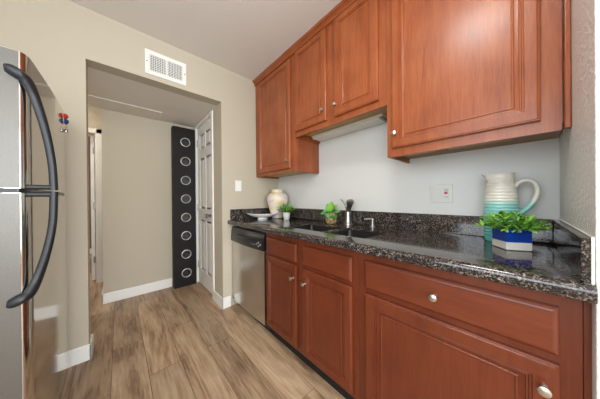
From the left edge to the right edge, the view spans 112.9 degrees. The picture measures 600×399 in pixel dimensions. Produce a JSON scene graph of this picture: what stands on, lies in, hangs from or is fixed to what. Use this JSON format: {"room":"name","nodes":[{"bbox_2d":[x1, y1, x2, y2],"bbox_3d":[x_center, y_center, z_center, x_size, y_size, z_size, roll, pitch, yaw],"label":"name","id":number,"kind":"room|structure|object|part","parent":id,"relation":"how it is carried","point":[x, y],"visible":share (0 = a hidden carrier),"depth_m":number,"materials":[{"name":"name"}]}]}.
{"room":"kitchen","nodes":[
{"label":"kitchen","id":0,"kind":"room"},
{"bbox_2d":[88,106,101,248],"bbox_3d":[-4.045,-0.094,3.115,2.800,2.480,2.350,-1,0,-42],"label":"wall","id":1,"kind":"structure","parent":0,"point":[94,113],"depth_m":2.72,"materials":[{"name":"beige paint"}]},
{"bbox_2d":[90,136,95,280],"bbox_3d":[-3.126,0.122,3.045,0.045,2.008,0.768,-1,0,-42],"label":"door","id":2,"kind":"structure","parent":1,"relation":"in","point":[92,138],"depth_m":2.77,"materials":[{"name":"white paint"}]},
{"bbox_2d":[88,128,102,282],"bbox_3d":[-3.077,0.093,2.480,0.897,2.092,0.134,-1,0,-42],"label":"trim","id":3,"kind":"structure","parent":1,"relation":"attached to","point":[98,132],"depth_m":2.70,"materials":[{"name":"white paint"}]},
{"bbox_2d":[0,0,278,350],"bbox_3d":[-1.266,-0.114,1.698,2.810,2.480,0.120,-1,0,-42],"label":"wall","id":4,"kind":"structure","parent":0,"point":[62,39],"depth_m":1.43,"materials":[{"name":"beige paint"}]},
{"bbox_2d":[68,334,93,367],"bbox_3d":[-1.872,1.077,1.143,0.948,0.112,0.150,-1,0,-42],"label":"baseboard","id":5,"kind":"structure","parent":4,"relation":"attached to","point":[84,353],"depth_m":1.37,"materials":[{"name":"white paint"}]},
{"bbox_2d":[145,48,185,85],"bbox_3d":[-1.151,-1.134,1.719,0.300,0.198,0.012,-1,0,-42],"label":"air vent","id":6,"kind":"object","parent":4,"relation":"in","point":[156,64],"visible":1,"depth_m":1.71,"materials":[{"name":"white plastic"}]},
{"bbox_2d":[235,180,241,190],"bbox_3d":[-0.666,-0.147,2.155,0.071,0.118,0.010,-1,0,-42],"label":"light switch","id":7,"kind":"object","parent":4,"relation":"attached to","point":[237,182],"visible":1,"depth_m":2.15,"materials":[{"name":"white plastic"}]},
{"bbox_2d":[101,108,193,293],"bbox_3d":[-2.013,-0.111,2.821,1.085,2.480,0.818,-1,0,-42],"label":"wall","id":8,"kind":"structure","parent":0,"point":[136,150],"depth_m":2.34,"materials":[{"name":"beige paint"}]},
{"bbox_2d":[101,278,171,304],"bbox_3d":[-2.166,1.075,2.659,0.650,0.112,0.823,-1,0,-42],"label":"baseboard","id":9,"kind":"structure","parent":8,"relation":"attached to","point":[113,296],"depth_m":2.32,"materials":[{"name":"white paint"}]},
{"bbox_2d":[88,67,215,136],"bbox_3d":[-2.978,-1.189,3.042,4.300,0.408,4.700,-1,0,-42],"label":"ceiling","id":10,"kind":"structure","parent":0,"point":[175,108],"depth_m":1.96,"materials":[{"name":"white paint"}]},
{"bbox_2d":[88,95,161,119],"bbox_3d":[-2.160,-0.987,1.937,1.322,0.009,0.295,-1,0,-42],"label":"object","id":11,"kind":"structure","parent":10,"relation":"in","point":[93,101],"depth_m":2.15,"materials":[{"name":"white paint"}]},
{"bbox_2d":[61,254,345,398],"bbox_3d":[-1.056,1.150,1.399,4.900,0.050,9.700,-1,0,-42],"label":"floor","id":12,"kind":"structure","parent":0,"point":[167,343],"depth_m":1.42,"materials":[{"name":"wood"}]},
{"bbox_2d":[0,46,67,398],"bbox_3d":[-1.458,0.298,0.721,0.846,1.664,0.720,-1,0,-42],"label":"refrigerator","id":13,"kind":"object","parent":12,"relation":"on","point":[33,249],"visible":1,"depth_m":0.73,"materials":[{"name":"grey metal"}]},
{"bbox_3d":[-1.008,-0.281,0.685,0.048,0.480,0.002,-1,0,-42],"label":"panel","id":14,"kind":"part","parent":13,"relation":"part of","materials":[{"name":"grey metal"}]},
{"bbox_3d":[-1.001,0.514,0.687,0.048,1.071,0.002,-1,0,-42],"label":"panel","id":15,"kind":"part","parent":13,"relation":"part of","materials":[{"name":"grey metal"}]},
{"bbox_3d":[-0.970,-0.249,0.722,0.040,0.427,0.118,0,0,24],"label":"handle","id":16,"kind":"part","parent":13,"relation":"part of","materials":[{"name":"black plastic"}]},
{"bbox_3d":[-0.966,0.171,0.723,0.040,0.400,0.118,0,0,24],"label":"handle","id":17,"kind":"part","parent":13,"relation":"part of","materials":[{"name":"black plastic"}]},
{"bbox_3d":[-1.232,-0.280,0.949,0.072,0.484,0.690,-1,0,-42],"label":"freezer door","id":18,"kind":"part","parent":13,"relation":"part of","materials":[{"name":"silver metal"}]},
{"bbox_3d":[-1.226,0.515,0.951,0.072,1.075,0.690,-1,0,-42],"label":"fridge door","id":19,"kind":"part","parent":13,"relation":"part of","materials":[{"name":"silver metal"}]},
{"bbox_2d":[63,114,68,132],"bbox_3d":[-1.387,-0.450,1.182,0.020,0.111,0.053,-1,0,-42],"label":"magnet","id":20,"kind":"object","parent":13,"relation":"attached to","point":[65,116],"visible":1,"depth_m":1.17,"materials":[{"name":"red plastic"}]},
{"bbox_2d":[171,126,195,288],"bbox_3d":[-1.523,0.098,2.615,0.254,2.055,0.103,-1,0,-42],"label":"rack","id":21,"kind":"object","parent":12,"relation":"on","point":[182,139],"visible":1,"depth_m":2.57,"materials":[{"name":"black metal"}]},
{"bbox_2d":[180,138,189,146],"bbox_3d":[-1.517,-0.742,2.618,0.116,0.116,0.093,-1,0,-42],"label":"socket","id":22,"kind":"object","parent":21,"relation":"attached to","point":[184,142],"depth_m":2.62,"materials":[{"name":"silver metal"}]},
{"bbox_2d":[181,157,189,165],"bbox_3d":[-1.515,-0.494,2.619,0.116,0.116,0.093,-1,0,-42],"label":"socket","id":23,"kind":"object","parent":21,"relation":"attached to","point":[185,161],"depth_m":2.63,"materials":[{"name":"silver metal"}]},
{"bbox_2d":[181,176,190,184],"bbox_3d":[-1.513,-0.247,2.619,0.116,0.116,0.093,-1,0,-42],"label":"socket","id":24,"kind":"object","parent":21,"relation":"attached to","point":[185,180],"depth_m":2.63,"materials":[{"name":"silver metal"}]},
{"bbox_2d":[181,195,190,202],"bbox_3d":[-1.511,-0.007,2.620,0.116,0.116,0.093,-1,0,-42],"label":"socket","id":25,"kind":"object","parent":21,"relation":"attached to","point":[184,198],"depth_m":2.64,"materials":[{"name":"silver metal"}]},
{"bbox_2d":[181,213,190,221],"bbox_3d":[-1.509,0.233,2.621,0.116,0.116,0.093,-1,0,-42],"label":"socket","id":26,"kind":"object","parent":21,"relation":"attached to","point":[185,217],"depth_m":2.63,"materials":[{"name":"silver metal"}]},
{"bbox_2d":[181,231,190,239],"bbox_3d":[-1.507,0.470,2.621,0.116,0.116,0.093,-1,0,-42],"label":"socket","id":27,"kind":"object","parent":21,"relation":"attached to","point":[185,235],"depth_m":2.63,"materials":[{"name":"silver metal"}]},
{"bbox_2d":[181,250,190,258],"bbox_3d":[-1.505,0.712,2.622,0.116,0.116,0.093,-1,0,-42],"label":"socket","id":28,"kind":"object","parent":21,"relation":"attached to","point":[185,254],"depth_m":2.62,"materials":[{"name":"silver metal"}]},
{"bbox_2d":[182,268,191,276],"bbox_3d":[-1.503,0.955,2.623,0.116,0.116,0.093,-1,0,-42],"label":"socket","id":29,"kind":"object","parent":21,"relation":"attached to","point":[186,272],"depth_m":2.63,"materials":[{"name":"silver metal"}]},
{"bbox_2d":[231,226,270,332],"bbox_3d":[-0.298,0.695,2.047,0.619,0.845,0.633,-1,0,-42],"label":"dishwasher","id":30,"kind":"object","parent":12,"relation":"on","point":[249,288],"visible":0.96,"depth_m":1.78,"materials":[{"name":"silver metal"}]},
{"bbox_3d":[-0.521,0.351,1.848,0.025,0.028,0.322,-1,0,-44],"label":"pocket handle","id":31,"kind":"part","parent":30,"relation":"part of","materials":[{"name":"black plastic"}]},
{"bbox_3d":[-0.501,0.354,1.867,0.058,0.146,0.630,-1,0,-42],"label":"control panel","id":32,"kind":"part","parent":30,"relation":"part of","materials":[{"name":"black plastic"}]},
{"bbox_3d":[-0.493,0.732,1.872,0.046,0.605,0.630,-1,0,-42],"label":"door","id":33,"kind":"part","parent":30,"relation":"part of","materials":[{"name":"silver metal"}]},
{"bbox_3d":[-0.450,1.079,1.906,0.020,0.080,0.625,-1,0,-42],"label":"toe panel","id":34,"kind":"part","parent":30,"relation":"part of","materials":[{"name":"black plastic"}]},
{"bbox_2d":[266,233,359,398],"bbox_3d":[0.213,0.684,1.504,0.643,0.861,0.853,-1,0,-42],"label":"base cabinet","id":35,"kind":"object","parent":12,"relation":"on","point":[313,288],"visible":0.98,"depth_m":1.20,"materials":[{"name":"brown wood"}]},
{"bbox_3d":[-0.144,0.728,1.481,0.008,0.441,0.247,-1,0,-42],"label":"panel","id":36,"kind":"part","parent":35,"relation":"part of","materials":[{"name":"brown wood"}]},
{"bbox_3d":[-0.147,0.364,1.478,0.019,0.127,0.367,-1,0,-42],"label":"drawer","id":37,"kind":"part","parent":35,"relation":"part of","materials":[{"name":"brown wood"}]},
{"bbox_3d":[-0.144,0.728,1.480,0.019,0.563,0.369,-1,0,-42],"label":"door","id":38,"kind":"part","parent":35,"relation":"part of","materials":[{"name":"brown wood"}]},
{"bbox_3d":[0.146,0.728,1.161,0.008,0.437,0.248,-1,0,-42],"label":"panel","id":39,"kind":"part","parent":35,"relation":"part of","materials":[{"name":"brown wood"}]},
{"bbox_3d":[0.145,0.361,1.158,0.019,0.129,0.364,-1,0,-42],"label":"drawer","id":40,"kind":"part","parent":35,"relation":"part of","materials":[{"name":"brown wood"}]},
{"bbox_3d":[0.146,0.728,1.161,0.019,0.559,0.370,-1,0,-42],"label":"door","id":41,"kind":"part","parent":35,"relation":"part of","materials":[{"name":"brown wood"}]},
{"bbox_2d":[227,208,597,303],"bbox_3d":[0.217,0.173,1.495,0.660,0.158,2.171,-1,0,-42],"label":"countertop","id":42,"kind":"structure","parent":35,"relation":"on","point":[561,260],"depth_m":0.85,"materials":[{"name":"stone"}]},
{"bbox_2d":[247,213,277,219],"bbox_3d":[-0.404,0.178,2.158,0.344,0.068,0.172,0,0,-6],"label":"bowl","id":43,"kind":"object","parent":42,"relation":"on","point":[259,216],"visible":0.98,"depth_m":2.11,"materials":[{"name":"white ceramic"}]},
{"bbox_2d":[267,189,287,217],"bbox_3d":[-0.256,0.048,2.269,0.237,0.324,0.237,-1,0,-42],"label":"vase","id":44,"kind":"object","parent":42,"relation":"on","point":[274,199],"visible":0.95,"depth_m":2.19,"materials":[{"name":"beige ceramic"}]},
{"bbox_2d":[277,201,295,219],"bbox_3d":[-0.141,0.115,2.079,0.234,0.191,0.194,-1,0,-42],"label":"potted plant","id":45,"kind":"object","parent":42,"relation":"on","point":[286,212],"visible":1,"depth_m":2.06,"materials":[{"name":"green plant"}]},
{"bbox_3d":[-0.141,0.173,2.079,0.078,0.074,0.078,-1,0,-42],"label":"pot","id":46,"kind":"part","parent":45,"relation":"part of","materials":[{"name":"white ceramic"}]},
{"bbox_2d":[321,201,339,223],"bbox_3d":[0.259,0.112,1.700,0.142,0.192,0.156,-1,0,-42],"label":"potted plant","id":47,"kind":"object","parent":42,"relation":"on","point":[330,212],"visible":1,"depth_m":1.68,"materials":[{"name":"green plant"}]},
{"bbox_3d":[0.268,0.158,1.708,0.103,0.099,0.103,-1,0,-42],"label":"pot","id":48,"kind":"part","parent":47,"relation":"part of","materials":[{"name":"beige ceramic"}]},
{"bbox_2d":[293,225,383,238],"bbox_3d":[0.224,0.324,1.398,0.261,0.216,0.657,-1,0,-42],"label":"sink","id":49,"kind":"object","parent":42,"relation":"in","point":[348,232],"visible":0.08,"depth_m":1.42,"materials":[{"name":"black"}]},
{"bbox_2d":[293,225,338,231],"bbox_3d":[0.118,0.325,1.515,0.261,0.216,0.341,-1,0,-42],"label":"basin","id":50,"kind":"object","parent":49,"relation":"in","point":[319,228],"depth_m":1.65,"materials":[{"name":"silver metal"}]},
{"bbox_2d":[330,229,383,238],"bbox_3d":[0.351,0.324,1.259,0.261,0.216,0.280,-1,0,-42],"label":"basin","id":51,"kind":"object","parent":49,"relation":"in","point":[348,232],"depth_m":1.37,"materials":[{"name":"silver metal"}]},
{"bbox_2d":[340,199,353,224],"bbox_3d":[0.396,0.101,1.621,0.084,0.212,0.174,-1,0,-10],"label":"faucet","id":52,"kind":"object","parent":42,"relation":"on","point":[349,203],"visible":0.99,"depth_m":1.62,"materials":[{"name":"silver metal"}]},
{"bbox_3d":[0.401,0.055,1.595,0.062,0.117,0.124,0,0,11],"label":"spray spout","id":53,"kind":"part","parent":52,"relation":"part of","materials":[{"name":"black metal"}]},
{"bbox_2d":[364,218,375,226],"bbox_3d":[0.530,0.173,1.510,0.083,0.067,0.044,0,0,21],"label":"soap dispenser","id":54,"kind":"object","parent":42,"relation":"on","point":[371,219],"visible":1,"depth_m":1.50,"materials":[{"name":"silver metal"}]},
{"bbox_2d":[482,172,540,240],"bbox_3d":[1.014,0.038,0.964,0.130,0.331,0.196,-1,0,-42],"label":"pitcher","id":55,"kind":"object","parent":42,"relation":"on","point":[501,191],"visible":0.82,"depth_m":0.94,"materials":[{"name":"beige ceramic"}]},
{"bbox_3d":[1.049,-0.007,0.926,0.029,0.186,0.092,-1,0,-42],"label":"handle","id":56,"kind":"part","parent":55,"relation":"part of","materials":[{"name":"beige ceramic"}]},
{"bbox_2d":[474,210,552,250],"bbox_3d":[0.882,0.126,0.838,0.192,0.158,0.227,-1,0,-42],"label":"potted plant","id":57,"kind":"object","parent":42,"relation":"on","point":[511,230],"visible":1,"depth_m":0.80,"materials":[{"name":"green plant"}]},
{"bbox_2d":[359,253,591,398],"bbox_3d":[0.726,0.681,0.940,0.643,0.861,0.669,-1,0,-42],"label":"base cabinet","id":58,"kind":"object","parent":12,"relation":"on","point":[425,332],"visible":0.9,"depth_m":0.69,"materials":[{"name":"brown wood"}]},
{"bbox_3d":[0.494,0.362,0.737,0.032,0.028,0.028,-1,0,-42],"label":"knob","id":59,"kind":"part","parent":58,"relation":"part of","materials":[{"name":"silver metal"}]},
{"bbox_3d":[0.514,0.729,0.757,0.008,0.415,0.441,-1,0,-42],"label":"panel","id":60,"kind":"part","parent":58,"relation":"part of","materials":[{"name":"brown wood"}]},
{"bbox_3d":[0.510,0.361,0.755,0.019,0.134,0.579,-1,0,-42],"label":"drawer","id":61,"kind":"part","parent":58,"relation":"part of","materials":[{"name":"brown wood"}]},
{"bbox_3d":[0.513,0.729,0.756,0.019,0.553,0.579,-1,0,-42],"label":"door","id":62,"kind":"part","parent":58,"relation":"part of","materials":[{"name":"brown wood"}]},
{"bbox_3d":[0.669,0.521,0.546,0.032,0.028,0.028,-1,0,-42],"label":"knob","id":63,"kind":"part","parent":58,"relation":"part of","materials":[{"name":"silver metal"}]},
{"bbox_2d":[69,0,341,80],"bbox_3d":[0.840,-1.392,0.100,3.800,0.050,5.208,-1,0,-42],"label":"ceiling","id":64,"kind":"structure","parent":0,"point":[244,38],"depth_m":1.53,"materials":[{"name":"white paint"}]},
{"bbox_2d":[213,106,218,293],"bbox_3d":[-1.125,0.062,2.490,0.119,2.122,0.864,-1,0,-42],"label":"wall","id":65,"kind":"structure","parent":0,"point":[215,108],"depth_m":2.17,"materials":[{"name":"beige paint"}]},
{"bbox_2d":[197,118,211,293],"bbox_3d":[-1.200,0.078,2.479,0.105,2.068,0.609,-1,0,-42],"label":"door","id":66,"kind":"structure","parent":65,"relation":"in","point":[203,132],"depth_m":2.50,"materials":[{"name":"white paint"}]},
{"bbox_2d":[194,110,214,298],"bbox_3d":[-1.158,0.064,2.513,0.128,2.118,0.702,-1,0,-42],"label":"trim","id":67,"kind":"structure","parent":65,"relation":"attached to","point":[210,114],"depth_m":2.25,"materials":[{"name":"white paint"}]},
{"bbox_2d":[213,290,230,308],"bbox_3d":[-0.843,1.065,2.150,0.094,0.112,0.259,-1,0,-42],"label":"baseboard","id":68,"kind":"structure","parent":65,"relation":"attached to","point":[223,303],"depth_m":2.07,"materials":[{"name":"white paint"}]},
{"bbox_2d":[278,122,559,218],"bbox_3d":[0.544,-0.129,1.713,0.120,2.480,2.293,-1,0,-42],"label":"wall","id":69,"kind":"structure","parent":0,"point":[356,165],"depth_m":1.37,"materials":[{"name":"white paint"}]},
{"bbox_2d":[255,55,318,178],"bbox_3d":[-0.180,-0.796,2.138,0.368,1.076,0.691,-1,0,-42],"label":"upper cabinet","id":70,"kind":"object","parent":69,"relation":"attached to","point":[279,153],"visible":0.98,"depth_m":1.96,"materials":[{"name":"brown wood"}]},
{"bbox_3d":[-0.275,-0.788,2.030,0.008,0.878,0.432,-1,0,-42],"label":"panel","id":71,"kind":"part","parent":70,"relation":"part of","materials":[{"name":"brown wood"}]},
{"bbox_3d":[-0.276,-0.788,2.030,0.019,1.000,0.554,-1,0,-42],"label":"door","id":72,"kind":"part","parent":70,"relation":"part of","materials":[{"name":"brown wood"}]},
{"bbox_3d":[-0.272,-0.795,2.054,0.018,1.076,0.691,-1,0,-42],"label":"frame","id":73,"kind":"part","parent":70,"relation":"part of","materials":[{"name":"brown wood"}]},
{"bbox_3d":[-0.154,-0.284,2.158,0.288,0.012,0.663,-1,0,-42],"label":"panel","id":74,"kind":"part","parent":70,"relation":"part of","materials":[{"name":"brown wood"}]},
{"bbox_2d":[294,0,386,143],"bbox_3d":[0.331,-0.948,1.573,0.368,0.778,0.830,-1,0,-42],"label":"upper cabinet","id":75,"kind":"object","parent":69,"relation":"attached to","point":[341,71],"visible":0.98,"depth_m":1.39,"materials":[{"name":"brown wood"}]},
{"bbox_2d":[253,0,356,85],"bbox_3d":[0.211,-1.337,1.498,0.066,0.053,2.171,-1,0,-42],"label":"crown molding","id":76,"kind":"structure","parent":75,"relation":"attached to","point":[343,5],"depth_m":1.64,"materials":[{"name":"brown wood"}]},
{"bbox_3d":[0.078,-0.952,1.639,0.008,0.581,0.233,-1,0,-42],"label":"panel","id":77,"kind":"part","parent":75,"relation":"part of","materials":[{"name":"brown wood"}]},
{"bbox_3d":[0.077,-0.952,1.639,0.019,0.703,0.355,-1,0,-42],"label":"door","id":78,"kind":"part","parent":75,"relation":"part of","materials":[{"name":"brown wood"}]},
{"bbox_3d":[0.355,-0.610,1.594,0.288,0.012,0.802,-1,0,-42],"label":"panel","id":79,"kind":"part","parent":75,"relation":"part of","materials":[{"name":"brown wood"}]},
{"bbox_2d":[312,113,386,141],"bbox_3d":[0.386,-0.588,1.680,0.124,0.034,0.685,-1,0,-42],"label":"light","id":80,"kind":"object","parent":75,"relation":"attached to","point":[380,118],"visible":0.84,"depth_m":1.60,"materials":[{"name":"white paint"}]},
{"bbox_3d":[0.361,-0.953,1.327,0.008,0.581,0.209,-1,0,-42],"label":"panel","id":81,"kind":"part","parent":75,"relation":"part of","materials":[{"name":"brown wood"}]},
{"bbox_3d":[0.360,-0.953,1.327,0.019,0.703,0.331,-1,0,-42],"label":"door","id":82,"kind":"part","parent":75,"relation":"part of","materials":[{"name":"brown wood"}]},
{"bbox_2d":[290,208,552,242],"bbox_3d":[0.453,0.151,1.710,0.020,0.110,2.131,-1,0,-42],"label":"backsplash","id":83,"kind":"structure","parent":69,"relation":"attached to","point":[454,224],"depth_m":1.31,"materials":[{"name":"stone"}]},
{"bbox_2d":[430,184,452,202],"bbox_3d":[0.881,-0.037,1.244,0.012,0.114,0.117,-1,0,-42],"label":"wall outlet","id":84,"kind":"object","parent":69,"relation":"attached to","point":[443,193],"visible":1,"depth_m":1.24,"materials":[{"name":"white plastic"}]},
{"bbox_2d":[443,188,449,198],"bbox_3d":[0.897,-0.037,1.223,0.004,0.068,0.034,-1,0,-42],"label":"receptacle","id":85,"kind":"object","parent":84,"relation":"attached to","point":[446,191],"depth_m":1.22,"materials":[{"name":"white plastic"}]},
{"bbox_2d":[386,0,571,163],"bbox_3d":[0.829,-0.795,1.026,0.368,1.090,0.647,-1,0,-42],"label":"upper cabinet","id":86,"kind":"object","parent":69,"relation":"attached to","point":[463,75],"visible":1,"depth_m":0.88,"materials":[{"name":"brown wood"}]},
{"bbox_3d":[0.711,-0.801,0.944,0.008,0.893,0.425,-1,0,-42],"label":"panel","id":87,"kind":"part","parent":86,"relation":"part of","materials":[{"name":"brown wood"}]},
{"bbox_3d":[0.853,-0.286,1.049,0.288,0.012,0.613,-1,0,-42],"label":"panel","id":88,"kind":"part","parent":86,"relation":"part of","materials":[{"name":"brown wood"}]},
{"bbox_2d":[559,0,599,398],"bbox_3d":[0.994,-0.130,0.654,0.638,2.480,0.120,-1,0,-42],"label":"wall","id":89,"kind":"structure","parent":0,"point":[580,144],"depth_m":0.55,"materials":[{"name":"white paint"}]}
]}

